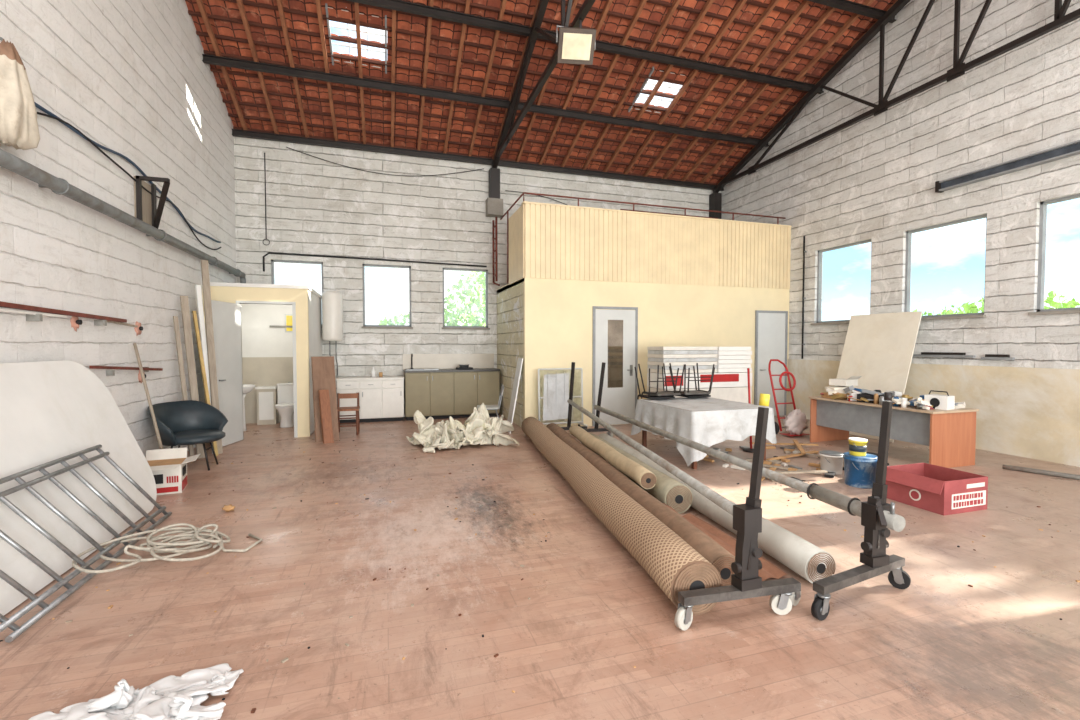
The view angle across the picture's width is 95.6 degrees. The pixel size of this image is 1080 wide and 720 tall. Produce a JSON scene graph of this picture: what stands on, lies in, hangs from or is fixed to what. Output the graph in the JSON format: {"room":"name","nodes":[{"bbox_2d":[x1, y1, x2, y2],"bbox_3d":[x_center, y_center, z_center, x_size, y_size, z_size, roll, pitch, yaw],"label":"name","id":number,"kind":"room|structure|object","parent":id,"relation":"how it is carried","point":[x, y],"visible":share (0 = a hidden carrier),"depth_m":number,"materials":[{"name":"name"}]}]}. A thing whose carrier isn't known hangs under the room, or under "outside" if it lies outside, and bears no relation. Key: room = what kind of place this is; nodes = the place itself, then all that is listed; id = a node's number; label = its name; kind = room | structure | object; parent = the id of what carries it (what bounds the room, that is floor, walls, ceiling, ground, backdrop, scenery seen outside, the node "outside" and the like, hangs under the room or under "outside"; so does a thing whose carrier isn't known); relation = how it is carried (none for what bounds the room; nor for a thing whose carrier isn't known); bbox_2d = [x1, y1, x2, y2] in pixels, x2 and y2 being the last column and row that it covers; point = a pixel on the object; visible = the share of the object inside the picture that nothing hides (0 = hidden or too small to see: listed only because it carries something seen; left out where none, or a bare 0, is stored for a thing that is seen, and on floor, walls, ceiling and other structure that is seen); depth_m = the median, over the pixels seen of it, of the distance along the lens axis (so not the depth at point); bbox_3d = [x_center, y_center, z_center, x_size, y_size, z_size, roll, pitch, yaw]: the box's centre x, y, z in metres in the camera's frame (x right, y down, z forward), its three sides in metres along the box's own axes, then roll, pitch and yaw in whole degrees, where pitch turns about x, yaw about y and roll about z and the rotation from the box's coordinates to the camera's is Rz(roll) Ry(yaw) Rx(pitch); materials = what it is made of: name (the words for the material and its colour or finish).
{"room":"warehouse","nodes":[
{"label":"warehouse","id":0,"kind":"room"},
{"bbox_2d":[0,0,236,457],"bbox_3d":[-3.746,-2.882,1.982,0.200,8.840,16.400,-1,2,-17],"label":"wall","id":1,"kind":"structure","parent":0,"point":[131,76],"depth_m":5.46,"materials":[{"name":"brick"}]},
{"bbox_2d":[0,37,39,149],"bbox_3d":[-4.011,-2.024,3.672,0.297,0.838,0.447,-1,2,-17],"label":"cloth bag","id":2,"kind":"object","parent":1,"relation":"hanging from","point":[19,129],"visible":1,"depth_m":3.64,"materials":[{"name":"beige fabric"}]},
{"bbox_2d":[0,301,137,326],"bbox_3d":[-4.171,-0.403,3.891,0.090,0.168,3.951,-1,2,-17],"label":"wall rail","id":3,"kind":"object","parent":1,"relation":"attached to","point":[30,316],"visible":1,"depth_m":4.26,"materials":[{"name":"metal"}]},
{"bbox_2d":[70,316,81,331],"bbox_3d":[-4.447,-0.341,4.642,0.086,0.141,0.175,-1,2,-17],"label":"bracket","id":4,"kind":"object","parent":1,"relation":"attached to","point":[75,322],"depth_m":4.70,"materials":[{"name":"paint"}]},
{"bbox_2d":[0,149,245,282],"bbox_3d":[-4.683,-1.431,5.691,0.212,0.414,8.750,-1,2,-17],"label":"duct pipe","id":5,"kind":"object","parent":1,"relation":"attached to","point":[60,186],"visible":0.96,"depth_m":4.75,"materials":[{"name":"metal"}]},
{"bbox_2d":[89,366,162,375],"bbox_3d":[-4.732,0.098,5.644,0.065,0.130,1.602,-1,2,-17],"label":"rail","id":6,"kind":"object","parent":1,"relation":"attached to","point":[145,369],"visible":0.9,"depth_m":5.30,"materials":[{"name":"metal"}]},
{"bbox_2d":[134,321,142,334],"bbox_3d":[-4.818,-0.379,5.818,0.086,0.153,0.199,-1,2,-17],"label":"bracket","id":7,"kind":"object","parent":1,"relation":"attached to","point":[138,329],"depth_m":5.89,"materials":[{"name":"paint"}]},
{"bbox_2d":[134,175,169,228],"bbox_3d":[-4.741,-1.943,6.116,0.368,0.590,0.476,-1,2,-17],"label":"wall bracket","id":8,"kind":"object","parent":1,"relation":"attached to","point":[146,209],"visible":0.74,"depth_m":6.05,"materials":[{"name":"black metal"}]},
{"bbox_2d":[34,102,220,249],"bbox_3d":[-4.822,-2.230,5.857,0.036,0.868,6.210,-1,2,-17],"label":"cable","id":9,"kind":"object","parent":8,"relation":"attached to","point":[51,115],"visible":0.86,"depth_m":5.43,"materials":[{"name":"rubber"}]},
{"bbox_2d":[202,282,321,438],"bbox_3d":[-5.060,0.004,9.219,1.590,2.630,1.980,-1,2,-17],"label":"wall","id":10,"kind":"structure","parent":0,"point":[270,356],"depth_m":9.30,"materials":[{"name":"beige paint"}]},
{"bbox_2d":[211,300,242,446],"bbox_3d":[-4.967,0.216,7.826,0.090,2.270,0.748,0,2,-2],"label":"door","id":11,"kind":"structure","parent":10,"relation":"in","point":[226,316],"depth_m":7.85,"materials":[{"name":"wood"}]},
{"bbox_2d":[234,136,720,416],"bbox_3d":[-0.638,-1.743,11.704,11.950,5.970,0.200,-1,2,-17],"label":"wall","id":12,"kind":"structure","parent":0,"point":[315,206],"depth_m":10.74,"materials":[{"name":"brick"}]},
{"bbox_2d":[285,314,292,332],"bbox_3d":[-5.124,-0.761,10.180,0.320,0.380,0.025,-1,2,-17],"label":"window","id":13,"kind":"structure","parent":12,"relation":"in","point":[288,317],"depth_m":10.14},
{"bbox_2d":[270,260,322,327],"bbox_3d":[-5.066,-1.374,10.261,1.050,1.400,0.190,-1,2,-17],"label":"window","id":14,"kind":"structure","parent":12,"relation":"in","point":[272,261],"depth_m":10.20,"materials":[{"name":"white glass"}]},
{"bbox_2d":[322,291,342,375],"bbox_3d":[-4.312,-0.542,10.204,0.400,1.760,0.480,-1,2,-17],"label":"water heater","id":15,"kind":"object","parent":12,"relation":"attached to","point":[332,301],"visible":0.94,"depth_m":9.99,"materials":[{"name":"white metal"}]},
{"bbox_2d":[361,264,412,328],"bbox_3d":[-3.364,-1.390,10.797,1.080,1.400,0.190,-1,2,-17],"label":"window","id":16,"kind":"structure","parent":12,"relation":"in","point":[363,265],"depth_m":10.78,"materials":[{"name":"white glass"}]},
{"bbox_2d":[263,147,566,271],"bbox_3d":[-1.798,-3.120,11.156,8.069,2.557,0.048,-1,2,-17],"label":"cables","id":17,"kind":"object","parent":12,"relation":"attached to","point":[286,147],"visible":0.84,"depth_m":10.46,"materials":[{"name":"rubber"}]},
{"bbox_2d":[403,354,493,368],"bbox_3d":[-2.064,0.029,11.175,2.060,0.340,0.015,-1,2,-17],"label":"backsplash","id":18,"kind":"structure","parent":12,"relation":"attached to","point":[420,361],"depth_m":11.15,"materials":[{"name":"beige tile"}]},
{"bbox_2d":[442,268,489,329],"bbox_3d":[-1.719,-1.406,11.316,1.110,1.400,0.190,-1,2,-17],"label":"window","id":19,"kind":"structure","parent":12,"relation":"in","point":[454,269],"depth_m":11.37,"materials":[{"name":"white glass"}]},
{"bbox_2d":[486,198,502,217],"bbox_3d":[-1.049,-3.501,11.274,0.360,0.370,0.250,-1,2,-17],"label":"corbel","id":20,"kind":"object","parent":12,"relation":"attached to","point":[494,206],"visible":0.93,"depth_m":11.16,"materials":[{"name":"concrete"}]},
{"bbox_2d":[232,129,723,190],"bbox_3d":[-0.578,-4.554,11.427,11.550,0.115,0.080,-1,2,-17],"label":"beam","id":21,"kind":"structure","parent":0,"point":[235,132],"depth_m":10.98,"materials":[{"name":"metal"}]},
{"bbox_2d":[0,414,1079,719],"bbox_3d":[1.857,1.542,3.885,11.950,0.120,16.800,-1,2,-17],"label":"floor","id":22,"kind":"structure","parent":0,"point":[940,646],"depth_m":3.00,"materials":[{"name":"tile"}]},
{"bbox_2d":[0,360,156,615],"bbox_3d":[-3.723,0.759,3.632,0.628,1.462,2.720,-1,2,-17],"label":"panel","id":23,"kind":"object","parent":22,"relation":"on","point":[50,410],"visible":0.91,"depth_m":3.83,"materials":[{"name":"white laminate"}]},
{"bbox_2d":[0,444,171,642],"bbox_3d":[-3.308,1.116,3.412,0.456,0.736,2.270,-1,2,-17],"label":"ladder","id":24,"kind":"object","parent":22,"relation":"on","point":[5,622],"visible":0.91,"depth_m":3.35,"materials":[{"name":"metal"}]},
{"bbox_2d":[28,663,243,719],"bbox_3d":[-1.742,1.462,2.041,0.782,0.141,0.658,-1,2,-17],"label":"cloth","id":25,"kind":"object","parent":22,"relation":"on","point":[172,697],"visible":1,"depth_m":2.11,"materials":[{"name":"fabric"}]},
{"bbox_2d":[133,343,162,448],"bbox_3d":[-4.488,0.615,5.675,0.429,1.624,0.250,-1,2,-17],"label":"push broom","id":26,"kind":"object","parent":22,"relation":"on","point":[134,344],"visible":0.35,"depth_m":5.71,"materials":[{"name":"brown wood"}]},
{"bbox_2d":[72,523,262,572],"bbox_3d":[-2.759,1.411,3.730,1.106,0.150,0.807,-1,2,-17],"label":"rope coil","id":27,"kind":"object","parent":22,"relation":"on","point":[191,532],"visible":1,"depth_m":3.74,"materials":[{"name":"fabric"}]},
{"bbox_2d":[146,448,199,494],"bbox_3d":[-4.074,1.229,5.386,0.548,0.414,0.555,-1,2,-24],"label":"cardboard box","id":28,"kind":"object","parent":22,"relation":"on","point":[168,467],"visible":0.82,"depth_m":5.31,"materials":[{"name":"cardboard"}]},
{"bbox_2d":[148,400,227,470],"bbox_3d":[-4.531,0.984,6.324,0.799,0.853,0.955,-1,2,-17],"label":"tub chair","id":29,"kind":"object","parent":22,"relation":"on","point":[187,422],"visible":0.82,"depth_m":6.47,"materials":[{"name":"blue leather"}]},
{"bbox_2d":[173,260,222,458],"bbox_3d":[-4.902,-0.058,7.133,0.452,2.880,0.704,0,2,-5],"label":"planks","id":30,"kind":"object","parent":22,"relation":"on","point":[206,350],"visible":0.84,"depth_m":7.17,"materials":[{"name":"beige wood"}]},
{"bbox_2d":[243,384,254,430],"bbox_3d":[-5.573,0.831,9.125,0.490,0.981,0.490,-1,2,-17],"label":"pedestal sink","id":31,"kind":"object","parent":22,"relation":"on","point":[247,388],"visible":0.27,"depth_m":9.11,"materials":[{"name":"ceramic"}]},
{"bbox_2d":[255,386,278,424],"bbox_3d":[-5.528,0.917,9.949,0.380,0.760,0.300,-1,2,-17],"label":"base cabinet","id":32,"kind":"object","parent":22,"relation":"on","point":[267,396],"visible":0.88,"depth_m":9.83,"materials":[{"name":"white wood"}]},
{"bbox_2d":[275,382,293,427],"bbox_3d":[-4.999,0.879,9.701,0.420,0.850,0.650,-1,2,-17],"label":"toilet","id":33,"kind":"object","parent":22,"relation":"on","point":[285,391],"visible":0.84,"depth_m":9.64,"materials":[{"name":"ceramic"}]},
{"bbox_2d":[311,356,338,441],"bbox_3d":[-3.679,0.644,8.384,0.369,1.400,0.538,-1,2,-30],"label":"plywood board","id":34,"kind":"object","parent":22,"relation":"on","point":[323,367],"visible":0.79,"depth_m":8.42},
{"bbox_2d":[318,389,333,443],"bbox_3d":[-3.545,0.928,8.115,0.155,0.850,0.357,-1,2,-36],"label":"plank","id":35,"kind":"object","parent":22,"relation":"on","point":[324,400],"visible":1,"depth_m":8.10,"materials":[{"name":"brown wood"}]},
{"bbox_2d":[337,393,359,434],"bbox_3d":[-3.474,0.970,8.858,0.400,0.722,0.400,-1,2,-17],"label":"wooden chair","id":36,"kind":"object","parent":22,"relation":"on","point":[345,395],"visible":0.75,"depth_m":8.95,"materials":[{"name":"brown wood"}]},
{"bbox_2d":[336,376,403,422],"bbox_3d":[-3.577,0.823,10.394,1.330,0.920,0.640,-1,2,-17],"label":"base cabinet","id":37,"kind":"object","parent":22,"relation":"on","point":[381,399],"visible":0.9,"depth_m":10.14,"materials":[{"name":"wood"}]},
{"bbox_2d":[404,368,499,419],"bbox_3d":[-1.956,0.737,10.903,2.050,1.060,0.640,-1,2,-17],"label":"base cabinet","id":38,"kind":"object","parent":22,"relation":"on","point":[441,393],"visible":0.94,"depth_m":10.61,"materials":[{"name":"wood"}]},
{"bbox_2d":[406,368,438,369],"bbox_3d":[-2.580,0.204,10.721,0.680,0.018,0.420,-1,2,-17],"label":"sink","id":39,"kind":"object","parent":38,"relation":"in","point":[428,368],"visible":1,"depth_m":10.55,"materials":[{"name":"metal"}]},
{"bbox_2d":[456,364,472,369],"bbox_3d":[-1.688,0.154,10.933,0.350,0.105,0.250,-1,2,-17],"label":"frying pan","id":40,"kind":"object","parent":38,"relation":"on","point":[462,366],"visible":0.99,"depth_m":10.84,"materials":[{"name":"metal"}]},
{"bbox_2d":[406,403,518,452],"bbox_3d":[-1.261,1.061,7.947,1.766,0.580,1.403,0,2,-9],"label":"tarp","id":41,"kind":"object","parent":22,"relation":"on","point":[479,428],"visible":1,"depth_m":7.74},
{"bbox_2d":[477,385,503,418],"bbox_3d":[-0.945,0.898,9.083,0.544,0.855,0.502,0,2,-8],"label":"chair","id":42,"kind":"object","parent":22,"relation":"on","point":[488,407],"visible":0.59,"depth_m":8.91,"materials":[{"name":"plastic"}]},
{"bbox_2d":[507,358,522,433],"bbox_3d":[-0.481,0.644,9.215,0.296,1.350,0.753,0,2,-12],"label":"board","id":43,"kind":"object","parent":22,"relation":"on","point":[520,360],"visible":0.86,"depth_m":9.15,"materials":[{"name":"laminate"}]},
{"bbox_2d":[0,440,1079,712],"bbox_3d":[0.442,1.398,5.620,8.216,0.067,7.147,-1,2,-17],"label":"crumbs","id":44,"kind":"object","parent":22,"relation":"on","point":[227,508],"visible":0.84,"depth_m":3.67,"materials":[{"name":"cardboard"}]},
{"bbox_2d":[538,368,587,426],"bbox_3d":[0.399,0.737,9.170,0.900,1.164,0.410,-1,2,-17],"label":"frame","id":45,"kind":"object","parent":22,"relation":"on","point":[553,396],"visible":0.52,"depth_m":9.15,"materials":[{"name":"white wood"}]},
{"bbox_2d":[521,417,722,615],"bbox_3d":[0.379,1.259,5.791,0.349,0.330,5.921,0,2,-11],"label":"roll","id":46,"kind":"object","parent":22,"relation":"on","point":[670,561],"visible":0.87,"depth_m":3.61,"materials":[{"name":"carpet"}]},
{"bbox_2d":[582,433,692,513],"bbox_3d":[1.032,1.273,5.966,0.299,0.280,2.753,0,2,-12],"label":"roll","id":47,"kind":"object","parent":22,"relation":"on","point":[669,491],"visible":0.51,"depth_m":4.68,"materials":[{"name":"fabric"}]},
{"bbox_2d":[546,423,734,585],"bbox_3d":[0.703,1.298,5.831,0.269,0.250,5.440,0,2,-10],"label":"roll","id":48,"kind":"object","parent":22,"relation":"on","point":[719,557],"visible":0.53,"depth_m":4.00,"materials":[{"name":"carpet"}]},
{"bbox_2d":[569,425,656,488],"bbox_3d":[0.792,1.127,6.158,0.189,0.180,2.839,0,2,-11],"label":"roll","id":49,"kind":"object","parent":48,"relation":"on","point":[635,471],"visible":1,"depth_m":5.47,"materials":[{"name":"carpet"}]},
{"bbox_2d":[663,503,734,555],"bbox_3d":[1.265,1.419,3.982,0.139,0.120,1.277,0,2,-11],"label":"roll","id":50,"kind":"object","parent":22,"relation":"on","point":[724,547],"visible":0.02,"depth_m":3.85,"materials":[{"name":"carpet"}]},
{"bbox_2d":[647,346,751,435],"bbox_3d":[2.967,0.536,9.101,1.880,1.572,0.564,-1,2,-17],"label":"stacked boxes","id":51,"kind":"object","parent":22,"relation":"on","point":[730,379],"visible":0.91,"depth_m":8.87,"materials":[{"name":"cardboard"}]},
{"bbox_2d":[642,400,765,468],"bbox_3d":[2.325,1.011,7.111,1.210,0.745,1.400,-1,2,-17],"label":"dining table","id":52,"kind":"object","parent":22,"relation":"on","point":[644,433],"visible":0.13,"depth_m":6.66,"materials":[{"name":"brown wood"}]},
{"bbox_2d":[631,397,776,465],"bbox_3d":[2.331,0.975,7.120,1.447,0.726,1.649,-1,2,-17],"label":"sheet","id":53,"kind":"object","parent":52,"relation":"on","point":[704,426],"visible":0.94,"depth_m":6.48,"materials":[{"name":"fabric"}]},
{"bbox_2d":[634,367,678,398],"bbox_3d":[1.808,0.541,7.658,0.502,0.855,0.544,0,2,-14],"label":"chair","id":54,"kind":"object","parent":53,"relation":"on","point":[649,396],"visible":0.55,"depth_m":7.50,"materials":[{"name":"metal"}]},
{"bbox_2d":[638,363,684,398],"bbox_3d":[1.867,0.488,7.591,0.502,0.855,0.544,-1,2,-23],"label":"chair","id":55,"kind":"object","parent":54,"relation":"on","point":[666,392],"visible":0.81,"depth_m":7.46,"materials":[{"name":"metal"}]},
{"bbox_2d":[669,366,714,397],"bbox_3d":[2.416,0.535,7.850,0.502,0.855,0.544,-1,2,-21],"label":"chair","id":56,"kind":"object","parent":53,"relation":"on","point":[695,380],"visible":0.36,"depth_m":7.68,"materials":[{"name":"metal"}]},
{"bbox_2d":[669,363,714,394],"bbox_3d":[2.386,0.483,7.755,0.502,0.855,0.544,0,2,-12],"label":"chair","id":57,"kind":"object","parent":56,"relation":"on","point":[691,392],"visible":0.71,"depth_m":7.58,"materials":[{"name":"metal"}]},
{"bbox_2d":[598,433,835,583],"bbox_3d":[1.420,1.315,5.418,0.249,0.230,4.444,0,2,-12],"label":"roll","id":58,"kind":"object","parent":22,"relation":"on","point":[811,562],"visible":0.54,"depth_m":3.56,"materials":[{"name":"white paint"}]},
{"bbox_2d":[682,513,787,580],"bbox_3d":[1.447,1.454,3.937,0.220,0.040,1.267,0,2,-14],"label":"carpet offcut","id":59,"kind":"object","parent":22,"relation":"on","point":[768,570],"visible":0.54,"depth_m":3.89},
{"bbox_2d":[561,362,910,630],"bbox_3d":[1.307,0.769,5.715,1.709,1.314,5.902,0,2,-6],"label":"rack","id":60,"kind":"object","parent":22,"relation":"on","point":[877,516],"visible":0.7,"depth_m":3.07,"materials":[{"name":"metal"}]},
{"bbox_2d":[743,368,753,452],"bbox_3d":[3.188,0.750,7.375,0.240,1.251,0.240,-1,2,-17],"label":"pole stand","id":61,"kind":"object","parent":22,"relation":"on","point":[750,450],"visible":0.7,"depth_m":7.38,"materials":[{"name":"paint"}]},
{"bbox_2d":[701,439,843,481],"bbox_3d":[3.422,1.345,6.604,2.414,0.102,2.319,-1,2,-17],"label":"planks","id":62,"kind":"object","parent":22,"relation":"on","point":[775,460],"visible":0.41,"depth_m":6.67,"materials":[{"name":"wood"}]},
{"bbox_2d":[768,359,809,435],"bbox_3d":[4.419,0.663,8.788,0.568,1.336,0.638,-1,2,-17],"label":"hand truck","id":63,"kind":"object","parent":22,"relation":"on","point":[791,388],"visible":0.66,"depth_m":8.79,"materials":[{"name":"paint"}]},
{"bbox_2d":[783,409,807,435],"bbox_3d":[4.480,1.093,8.605,0.493,0.487,0.245,-1,2,-17],"label":"sack","id":64,"kind":"object","parent":63,"relation":"in","point":[794,422],"visible":0.97,"depth_m":8.52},
{"bbox_2d":[819,450,842,474],"bbox_3d":[3.654,1.286,6.143,0.275,0.255,0.268,-1,2,-17],"label":"bucket","id":65,"kind":"object","parent":22,"relation":"on","point":[830,461],"visible":0.86,"depth_m":6.05,"materials":[{"name":"paint"}]},
{"bbox_2d":[843,452,876,488],"bbox_3d":[3.658,1.257,5.598,0.347,0.345,0.340,-1,2,-17],"label":"drum","id":66,"kind":"object","parent":22,"relation":"on","point":[859,471],"visible":0.83,"depth_m":5.47,"materials":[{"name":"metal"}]},
{"bbox_2d":[848,437,867,455],"bbox_3d":[3.633,0.992,5.603,0.193,0.185,0.185,-1,2,-17],"label":"bucket","id":67,"kind":"object","parent":66,"relation":"on","point":[857,446],"visible":1,"depth_m":5.54,"materials":[{"name":"plastic"}]},
{"bbox_2d":[836,311,922,441],"bbox_3d":[5.876,0.252,8.711,0.620,2.165,1.300,-1,2,-17],"label":"panel","id":68,"kind":"object","parent":22,"relation":"on","point":[878,348],"visible":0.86,"depth_m":8.63,"materials":[{"name":"wood"}]},
{"bbox_2d":[809,396,978,467],"bbox_3d":[5.123,1.003,7.296,0.860,0.750,1.930,-1,2,-17],"label":"office desk","id":69,"kind":"object","parent":22,"relation":"on","point":[950,435],"visible":0.79,"depth_m":6.61,"materials":[{"name":"laminate"}]},
{"bbox_2d":[821,386,851,399],"bbox_3d":[4.818,0.517,7.851,0.410,0.188,0.369,-1,2,-17],"label":"paper stack","id":70,"kind":"object","parent":69,"relation":"on","point":[839,389],"visible":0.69,"depth_m":7.80,"materials":[{"name":"paper"}]},
{"bbox_2d":[829,376,861,385],"bbox_3d":[4.895,0.329,7.844,0.373,0.164,0.376,-1,2,-27],"label":"carton","id":71,"kind":"object","parent":70,"relation":"on","point":[853,380],"visible":1,"depth_m":7.81,"materials":[{"name":"cardboard"}]},
{"bbox_2d":[857,389,882,403],"bbox_3d":[4.943,0.529,7.293,0.282,0.196,0.300,-1,2,-35],"label":"deck","id":72,"kind":"object","parent":69,"relation":"on","point":[868,394],"visible":0.66,"depth_m":7.24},
{"bbox_2d":[874,393,878,403],"bbox_3d":[4.846,0.559,7.064,0.056,0.150,0.055,-1,2,-17],"label":"tin","id":73,"kind":"object","parent":69,"relation":"on","point":[876,396],"visible":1,"depth_m":7.04,"materials":[{"name":"metal"}]},
{"bbox_2d":[820,385,965,409],"bbox_3d":[5.096,0.714,7.258,0.846,0.630,1.825,-1,2,-17],"label":"clutter","id":74,"kind":"object","parent":69,"relation":"on","point":[912,401],"visible":0.46,"depth_m":7.06,"materials":[{"name":"multicoloured plastic"}]},
{"bbox_2d":[901,400,906,407],"bbox_3d":[4.951,0.597,6.668,0.060,0.100,0.059,-1,2,-17],"label":"tin","id":75,"kind":"object","parent":69,"relation":"on","point":[903,402],"visible":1,"depth_m":6.65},
{"bbox_2d":[924,390,954,409],"bbox_3d":[5.319,0.532,6.539,0.233,0.237,0.263,-1,2,-29],"label":"radio","id":76,"kind":"object","parent":69,"relation":"on","point":[942,402],"visible":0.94,"depth_m":6.46,"materials":[{"name":"white paint"}]},
{"bbox_2d":[886,463,987,515],"bbox_3d":[3.957,1.287,4.957,0.656,0.324,0.605,-1,2,-17],"label":"cardboard box","id":77,"kind":"object","parent":22,"relation":"on","point":[940,490],"visible":0.96,"depth_m":4.76,"materials":[{"name":"cardboard"}]},
{"bbox_2d":[1002,464,1079,479],"bbox_3d":[6.802,1.412,5.201,0.239,0.057,2.797,-1,2,-32],"label":"pipe","id":78,"kind":"object","parent":22,"relation":"on","point":[1008,467],"visible":1,"depth_m":6.04,"materials":[{"name":"metal"}]},
{"bbox_2d":[185,0,895,183],"bbox_3d":[1.854,-5.864,3.668,11.950,3.082,17.020,-1,2,-17],"label":"ceiling","id":79,"kind":"structure","parent":0,"point":[751,13],"depth_m":9.26,"materials":[{"name":"tile"}]},
{"bbox_2d":[489,0,595,198],"bbox_3d":[1.376,-5.271,3.525,0.220,3.622,16.360,-1,2,-17],"label":"roof truss","id":80,"kind":"object","parent":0,"point":[509,127],"depth_m":8.54,"materials":[{"name":"metal"}]},
{"bbox_2d":[188,0,897,184],"bbox_3d":[0.622,-5.934,7.577,11.550,2.960,8.217,-1,2,-17],"label":"roof","id":81,"kind":"structure","parent":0,"point":[675,5],"depth_m":9.29,"materials":[{"name":"tile"}]},
{"bbox_2d":[325,3,386,73],"bbox_3d":[-3.075,-5.412,8.295,0.920,0.446,1.000,-1,2,-17],"label":"window","id":82,"kind":"structure","parent":81,"relation":"attached to","point":[326,5],"depth_m":8.27,"materials":[{"name":"white paint"}]},
{"bbox_2d":[202,54,768,146],"bbox_3d":[-0.097,-5.067,9.885,11.550,0.115,0.080,-1,2,-17],"label":"beam","id":83,"kind":"structure","parent":81,"relation":"attached to","point":[207,59],"depth_m":9.36,"materials":[{"name":"metal"}]},
{"bbox_2d":[556,19,595,64],"bbox_3d":[0.461,-4.093,6.264,0.535,0.520,0.316,0,2,-5],"label":"floodlight","id":84,"kind":"object","parent":81,"relation":"hanging from","point":[575,45],"visible":1,"depth_m":6.21,"materials":[{"name":"black metal"}]},
{"bbox_2d":[628,66,686,117],"bbox_3d":[2.456,-5.466,10.039,0.920,0.446,1.000,-1,2,-17],"label":"window","id":85,"kind":"structure","parent":81,"relation":"attached to","point":[652,69],"depth_m":9.99,"materials":[{"name":"white paint"}]},
{"bbox_2d":[346,0,823,93],"bbox_3d":[0.354,-5.548,8.439,11.550,0.115,0.080,-1,2,-17],"label":"beam","id":86,"kind":"structure","parent":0,"point":[398,5],"depth_m":8.68,"materials":[{"name":"metal"}]},
{"bbox_2d":[497,201,791,426],"bbox_3d":[2.295,-0.879,11.263,6.225,4.270,2.445,-1,2,-17],"label":"wall","id":87,"kind":"structure","parent":0,"point":[691,281],"depth_m":9.95,"materials":[{"name":"beige paint"}]},
{"bbox_2d":[492,217,499,285],"bbox_3d":[-0.943,-2.400,10.906,0.172,1.469,0.350,-1,2,-17],"label":"ladder","id":88,"kind":"object","parent":87,"relation":"attached to","point":[494,222],"visible":1,"depth_m":10.96,"materials":[{"name":"metal"}]},
{"bbox_2d":[592,306,637,425],"bbox_3d":[1.510,0.122,9.751,0.980,2.360,0.080,-1,2,-17],"label":"door","id":89,"kind":"structure","parent":87,"relation":"in","point":[614,332],"depth_m":9.77,"materials":[{"name":"wood"}]},
{"bbox_2d":[500,192,785,283],"bbox_3d":[2.297,-2.647,11.068,6.116,2.016,2.026,-1,2,-17],"label":"guard rail","id":90,"kind":"object","parent":87,"relation":"on","point":[523,193],"visible":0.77,"depth_m":10.39,"materials":[{"name":"paint"}]},
{"bbox_2d":[754,310,787,415],"bbox_3d":[5.153,0.087,10.899,0.860,2.360,0.080,-1,2,-17],"label":"door","id":91,"kind":"structure","parent":87,"relation":"in","point":[771,327],"depth_m":10.90,"materials":[{"name":"metal"}]},
{"bbox_2d":[807,0,896,22],"bbox_3d":[0.805,-6.029,6.993,11.550,0.115,0.080,-1,2,-17],"label":"beam","id":92,"kind":"structure","parent":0,"point":[845,5],"depth_m":8.43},
{"bbox_2d":[709,0,1079,218],"bbox_3d":[7.098,-5.326,5.328,0.220,3.622,16.360,-1,2,-17],"label":"roof truss","id":93,"kind":"object","parent":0,"point":[959,68],"depth_m":8.64,"materials":[{"name":"metal"}]},
{"bbox_2d":[721,0,1079,368],"bbox_3d":[7.460,-2.990,5.514,0.200,8.840,16.400,-1,2,-17],"label":"wall","id":94,"kind":"structure","parent":0,"point":[874,178],"depth_m":8.07,"materials":[{"name":"brick"}]},
{"bbox_2d":[801,236,806,358],"bbox_3d":[5.724,-1.350,10.629,0.068,2.650,0.040,-1,2,-17],"label":"vertical conduit","id":95,"kind":"object","parent":94,"relation":"attached to","point":[804,251],"visible":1,"depth_m":10.61,"materials":[{"name":"metal"}]},
{"bbox_2d":[811,239,870,324],"bbox_3d":[6.053,-1.510,9.809,0.210,1.580,1.310,-1,2,-17],"label":"window","id":96,"kind":"structure","parent":94,"relation":"in","point":[819,266],"depth_m":10.36,"materials":[{"name":"white metal"}]},
{"bbox_2d":[787,359,1079,466],"bbox_3d":[7.700,0.823,4.489,0.030,1.280,13.880,-1,2,-17],"label":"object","id":97,"kind":"structure","parent":94,"relation":"attached to","point":[1033,413],"depth_m":7.17,"materials":[{"name":"beige paint"}]},
{"bbox_2d":[904,214,986,319],"bbox_3d":[6.609,-1.456,8.046,0.210,1.580,1.310,-1,2,-17],"label":"window","id":98,"kind":"structure","parent":94,"relation":"in","point":[908,233],"depth_m":8.26,"materials":[{"name":"white metal"}]},
{"bbox_2d":[913,352,1014,359],"bbox_3d":[6.540,-0.077,8.092,0.069,0.100,2.100,-1,2,-17],"label":"ledge shelf","id":99,"kind":"object","parent":94,"relation":"attached to","point":[923,354],"visible":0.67,"depth_m":7.73,"materials":[{"name":"black metal"}]},
{"bbox_2d":[935,140,1079,192],"bbox_3d":[7.294,-2.744,5.500,0.130,0.170,5.260,-1,2,-17],"label":"beam","id":100,"kind":"structure","parent":94,"relation":"attached to","point":[1067,150],"depth_m":7.05,"materials":[{"name":"metal"}]},
{"bbox_2d":[1028,194,1079,314],"bbox_3d":[7.165,-1.403,6.282,0.210,1.580,1.310,-1,2,-17],"label":"window","id":101,"kind":"structure","parent":94,"relation":"in","point":[1043,205],"depth_m":6.85,"materials":[{"name":"white metal"}]},
{"label":"outside","id":102,"kind":"structure","parent":0,"visible":0},
{"bbox_3d":[0.000,1.774,0.054,120.000,0.050,120.000,-1,2,-17],"label":"ground","id":103,"kind":"structure","parent":102,"visible":0},
{"bbox_2d":[379,271,485,325],"bbox_3d":[-3.185,-0.442,17.470,6.049,5.923,2.568,0,2,-11],"label":"tree","id":104,"kind":"object","parent":103,"relation":"on","point":[472,317],"visible":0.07,"depth_m":17.22,"materials":[{"name":"green plant"}]},
{"bbox_2d":[912,288,1079,315],"bbox_3d":[13.530,-0.241,14.851,3.996,4.933,13.413,0,2,5],"label":"tree","id":105,"kind":"object","parent":103,"relation":"on","point":[968,308],"visible":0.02,"depth_m":13.52,"materials":[{"name":"green plant"}]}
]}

